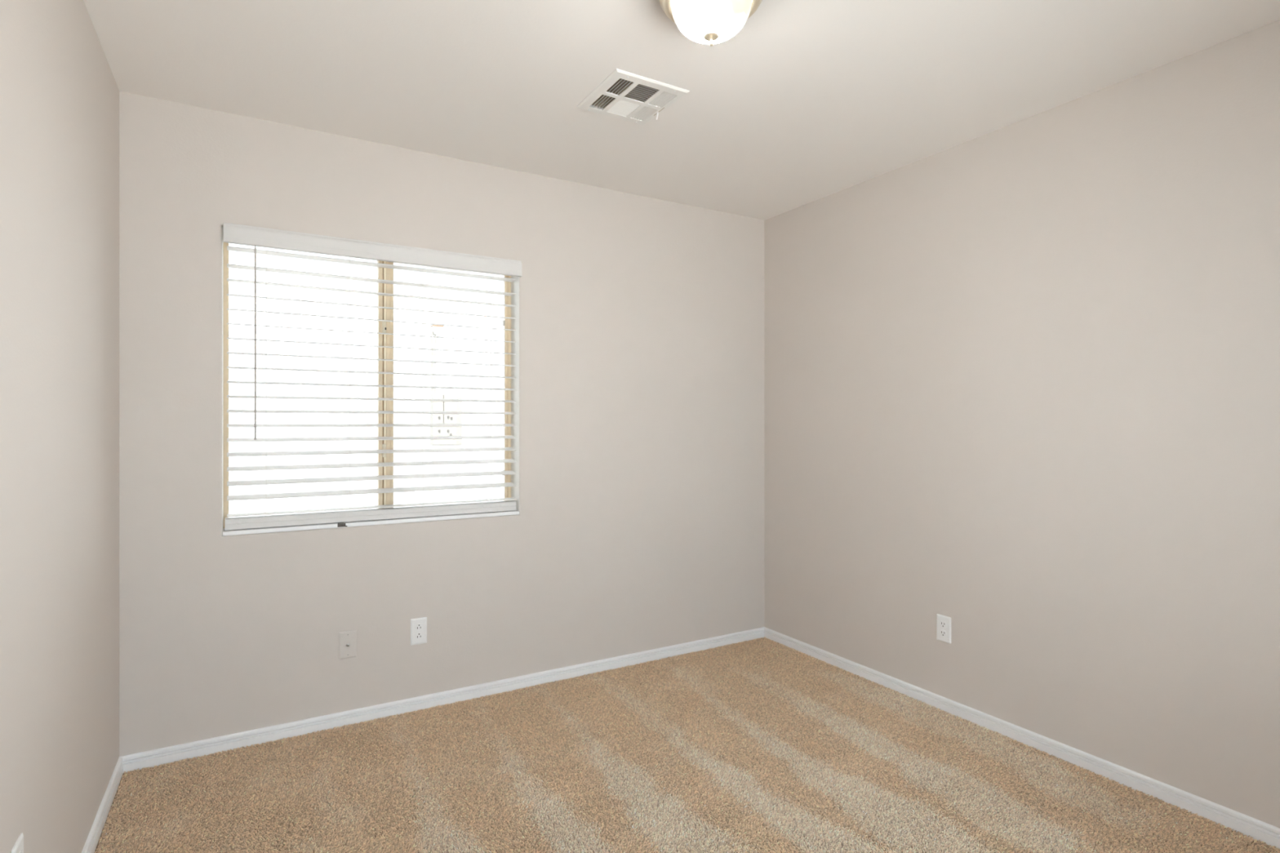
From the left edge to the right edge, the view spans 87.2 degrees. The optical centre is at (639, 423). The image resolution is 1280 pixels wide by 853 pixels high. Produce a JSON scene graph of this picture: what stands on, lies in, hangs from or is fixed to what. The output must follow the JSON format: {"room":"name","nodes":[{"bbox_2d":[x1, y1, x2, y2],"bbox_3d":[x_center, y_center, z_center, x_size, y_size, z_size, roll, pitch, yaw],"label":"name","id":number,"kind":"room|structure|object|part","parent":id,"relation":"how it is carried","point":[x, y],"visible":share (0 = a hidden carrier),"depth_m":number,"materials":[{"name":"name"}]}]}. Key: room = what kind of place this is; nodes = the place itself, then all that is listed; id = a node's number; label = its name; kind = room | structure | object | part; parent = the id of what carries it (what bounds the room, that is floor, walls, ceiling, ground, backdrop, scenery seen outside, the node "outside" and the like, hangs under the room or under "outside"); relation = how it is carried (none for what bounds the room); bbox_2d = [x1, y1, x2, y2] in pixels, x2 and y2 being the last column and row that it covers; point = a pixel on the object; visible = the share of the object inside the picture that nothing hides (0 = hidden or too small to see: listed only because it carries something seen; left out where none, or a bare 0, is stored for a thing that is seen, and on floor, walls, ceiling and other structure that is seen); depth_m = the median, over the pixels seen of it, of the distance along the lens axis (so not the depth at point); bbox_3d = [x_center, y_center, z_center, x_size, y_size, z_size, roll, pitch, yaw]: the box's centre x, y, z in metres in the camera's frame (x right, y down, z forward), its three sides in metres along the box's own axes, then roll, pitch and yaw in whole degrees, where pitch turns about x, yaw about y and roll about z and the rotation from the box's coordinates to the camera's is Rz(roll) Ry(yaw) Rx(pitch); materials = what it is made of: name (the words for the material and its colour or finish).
{"room":"empty bedroom","nodes":[
{"label":"empty bedroom","id":0,"kind":"room"},
{"bbox_2d":[0,0,119,852],"bbox_3d":[-1.026,0.048,0.820,0.140,2.520,3.598,0,0,-30],"label":"wall","id":1,"kind":"structure","parent":0,"point":[60,91],"depth_m":1.64,"materials":[{"name":"grey paint"}]},
{"bbox_2d":[11,832,23,852],"bbox_3d":[-1.250,0.898,1.352,0.007,0.114,0.069,0,0,-31],"label":"wall outlet","id":2,"kind":"object","parent":1,"relation":"attached to","point":[18,847],"visible":1,"depth_m":1.35,"materials":[{"name":"white plastic"}]},
{"bbox_2d":[81,756,123,852],"bbox_3d":[-0.991,1.229,0.911,0.012,0.064,3.477,0,0,-30],"label":"baseboard","id":3,"kind":"structure","parent":1,"relation":"attached to","point":[90,846],"depth_m":2.11,"materials":[{"name":"white paint"}]},
{"bbox_2d":[119,91,764,756],"bbox_3d":[-0.612,0.048,3.252,3.319,2.520,0.170,0,0,-31],"label":"wall","id":4,"kind":"structure","parent":0,"point":[638,323],"depth_m":3.00,"materials":[{"name":"grey paint"}]},
{"bbox_2d":[338,629,356,659],"bbox_3d":[-1.212,0.921,2.789,0.070,0.114,0.017,0,0,-31],"label":"cable plate","id":5,"kind":"object","parent":4,"relation":"attached to","point":[347,639],"visible":1,"depth_m":2.79,"materials":[{"name":"grey plastic"}]},
{"bbox_2d":[222,242,519,535],"bbox_3d":[-1.126,-0.160,2.945,1.192,1.184,0.166,0,0,-31],"label":"window","id":6,"kind":"structure","parent":4,"relation":"in","point":[384,273],"depth_m":2.97,"materials":[{"name":"beige plastic"}]},
{"bbox_3d":[-1.111,0.423,2.921,1.191,0.016,0.110,0,0,-31],"label":"sill","id":7,"kind":"part","parent":6,"relation":"part of","materials":[{"name":"white paint"}]},
{"bbox_2d":[223,222,521,530],"bbox_3d":[-1.094,-0.169,2.900,1.195,1.198,0.094,0,0,-31],"label":"window blind","id":8,"kind":"object","parent":6,"relation":"attached to","point":[234,233],"visible":1,"depth_m":2.84,"materials":[{"name":"white plastic"}]},
{"bbox_3d":[-1.491,-0.164,2.681,0.001,1.068,0.068,0,0,-31],"label":"ladder cord","id":9,"kind":"part","parent":8,"relation":"part of","materials":[{"name":"white fabric"}]},
{"bbox_3d":[-1.229,-0.164,2.836,0.001,1.068,0.068,0,0,-31],"label":"ladder cord","id":10,"kind":"part","parent":8,"relation":"part of","materials":[{"name":"white fabric"}]},
{"bbox_3d":[-1.106,0.391,2.908,1.174,0.042,0.060,0,0,-31],"label":"rail","id":11,"kind":"part","parent":8,"relation":"part of","materials":[{"name":"white plastic"}]},
{"bbox_3d":[-0.708,-0.164,3.144,0.001,1.068,0.068,0,0,-31],"label":"ladder cord","id":12,"kind":"part","parent":8,"relation":"part of","materials":[{"name":"white fabric"}]},
{"bbox_3d":[-1.397,-0.167,2.838,0.580,1.138,0.046,0,0,-31],"label":"fixed sash","id":13,"kind":"part","parent":6,"relation":"part of","materials":[{"name":"beige plastic"}]},
{"bbox_3d":[-1.131,-0.167,2.976,0.010,1.138,0.014,0,0,-31],"label":"meeting rail","id":14,"kind":"part","parent":6,"relation":"part of","materials":[{"name":"beige plastic"}]},
{"bbox_3d":[-0.889,-0.167,3.132,0.562,1.138,0.025,0,0,-31],"label":"sliding sash","id":15,"kind":"part","parent":6,"relation":"part of","materials":[{"name":"beige plastic"}]},
{"bbox_3d":[-0.882,-0.169,3.138,0.513,1.099,0.004,0,0,-31],"label":"glass pane","id":16,"kind":"part","parent":6,"relation":"part of","materials":[{"name":"clear glass"}]},
{"bbox_2d":[410,617,426,645],"bbox_3d":[-0.967,0.910,2.939,0.069,0.114,0.007,0,0,-31],"label":"wall outlet","id":17,"kind":"object","parent":4,"relation":"attached to","point":[418,625],"visible":1,"depth_m":2.94,"materials":[{"name":"white plastic"}]},
{"bbox_2d":[414,632,422,639],"bbox_3d":[-0.966,0.930,2.937,0.034,0.028,0.002,0,0,-31],"label":"receptacle","id":18,"kind":"object","parent":17,"relation":"attached to","point":[417,635],"depth_m":2.94,"materials":[{"name":"white plastic"}]},
{"bbox_2d":[414,623,422,630],"bbox_3d":[-0.966,0.891,2.937,0.034,0.028,0.002,0,0,-31],"label":"receptacle","id":19,"kind":"object","parent":17,"relation":"attached to","point":[417,626],"depth_m":2.94,"materials":[{"name":"white plastic"}]},
{"bbox_2d":[120,626,764,773],"bbox_3d":[-0.566,1.229,3.174,3.019,0.064,0.012,0,0,-31],"label":"baseboard","id":20,"kind":"structure","parent":4,"relation":"attached to","point":[170,754],"depth_m":2.90,"materials":[{"name":"white paint"}]},
{"bbox_2d":[83,0,1279,220],"bbox_3d":[0.281,-1.262,1.692,3.308,0.140,3.766,0,0,-31],"label":"ceiling","id":21,"kind":"structure","parent":0,"point":[810,100],"depth_m":2.28,"materials":[{"name":"white paint"}]},
{"bbox_2d":[576,68,688,124],"bbox_3d":[-0.031,-1.278,2.468,0.297,0.228,0.316,0,0,-31],"label":"ceiling vent","id":22,"kind":"object","parent":21,"relation":"in","point":[623,95],"visible":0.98,"depth_m":2.48,"materials":[{"name":"white metal"}]},
{"bbox_2d":[659,0,762,46],"bbox_3d":[0.194,-1.109,1.827,0.283,0.166,0.283,0,0,-31],"label":"ceiling light","id":23,"kind":"object","parent":21,"relation":"attached to","point":[710,22],"visible":1,"depth_m":1.79,"materials":[{"name":"white glass"}]},
{"bbox_2d":[94,641,1277,852],"bbox_3d":[0.281,1.332,1.692,3.308,0.152,3.766,0,0,-31],"label":"floor","id":24,"kind":"structure","parent":0,"point":[504,837],"depth_m":2.22,"materials":[{"name":"brown carpet"}]},
{"bbox_2d":[94,636,1279,852],"bbox_3d":[0.306,1.249,1.669,3.022,0.016,3.464,0,0,-31],"label":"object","id":25,"kind":"structure","parent":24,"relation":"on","point":[668,677],"depth_m":2.34,"materials":[{"name":"beige carpet"}]},
{"bbox_2d":[764,19,1279,828],"bbox_3d":[1.697,0.048,2.429,0.120,2.520,3.596,0,0,-31],"label":"wall","id":26,"kind":"structure","parent":0,"point":[1021,378],"depth_m":2.52,"materials":[{"name":"grey paint"}]},
{"bbox_2d":[936,613,951,644],"bbox_3d":[1.325,0.898,2.933,0.007,0.114,0.069,0,0,-31],"label":"wall outlet","id":27,"kind":"object","parent":26,"relation":"attached to","point":[943,623],"visible":1,"depth_m":2.93,"materials":[{"name":"white plastic"}]},
{"bbox_2d":[939,629,946,637],"bbox_3d":[1.323,0.917,2.932,0.002,0.028,0.034,0,0,-31],"label":"receptacle","id":28,"kind":"object","parent":27,"relation":"attached to","point":[943,633],"depth_m":2.93,"materials":[{"name":"white plastic"}]},
{"bbox_2d":[939,621,946,628],"bbox_3d":[1.323,0.878,2.932,0.002,0.028,0.034,0,0,-31],"label":"receptacle","id":29,"kind":"object","parent":27,"relation":"attached to","point":[943,624],"depth_m":2.93,"materials":[{"name":"white plastic"}]},
{"bbox_2d":[764,626,1279,848],"bbox_3d":[1.609,1.229,2.447,0.012,0.064,3.476,0,0,-31],"label":"baseboard","id":30,"kind":"structure","parent":26,"relation":"attached to","point":[1243,824],"depth_m":2.49,"materials":[{"name":"white paint"}]},
{"label":"outside","id":31,"kind":"structure","parent":0,"visible":0},
{"bbox_3d":[-7.582,1.498,14.799,30.000,0.100,26.804,0,0,-31],"label":"ground","id":32,"kind":"structure","parent":31,"visible":0},
{"bbox_2d":[228,243,503,517],"bbox_3d":[-2.941,-1.137,6.944,19.000,5.170,3.450,0,0,-31],"label":"house","id":33,"kind":"structure","parent":32,"relation":"on","point":[240,258],"depth_m":5.73,"materials":[{"name":"white paint"}]},
{"bbox_2d":[430,324,444,335],"bbox_3d":[-1.828,-0.841,6.063,0.100,0.078,0.100,0,0,-31],"label":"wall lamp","id":34,"kind":"object","parent":33,"relation":"attached to","point":[437,329],"visible":0.89,"depth_m":6.04,"materials":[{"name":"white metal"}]},
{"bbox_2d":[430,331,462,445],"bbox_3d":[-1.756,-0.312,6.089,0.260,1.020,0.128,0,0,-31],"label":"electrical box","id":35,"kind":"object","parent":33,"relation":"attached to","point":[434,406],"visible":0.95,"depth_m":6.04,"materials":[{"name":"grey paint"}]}
]}

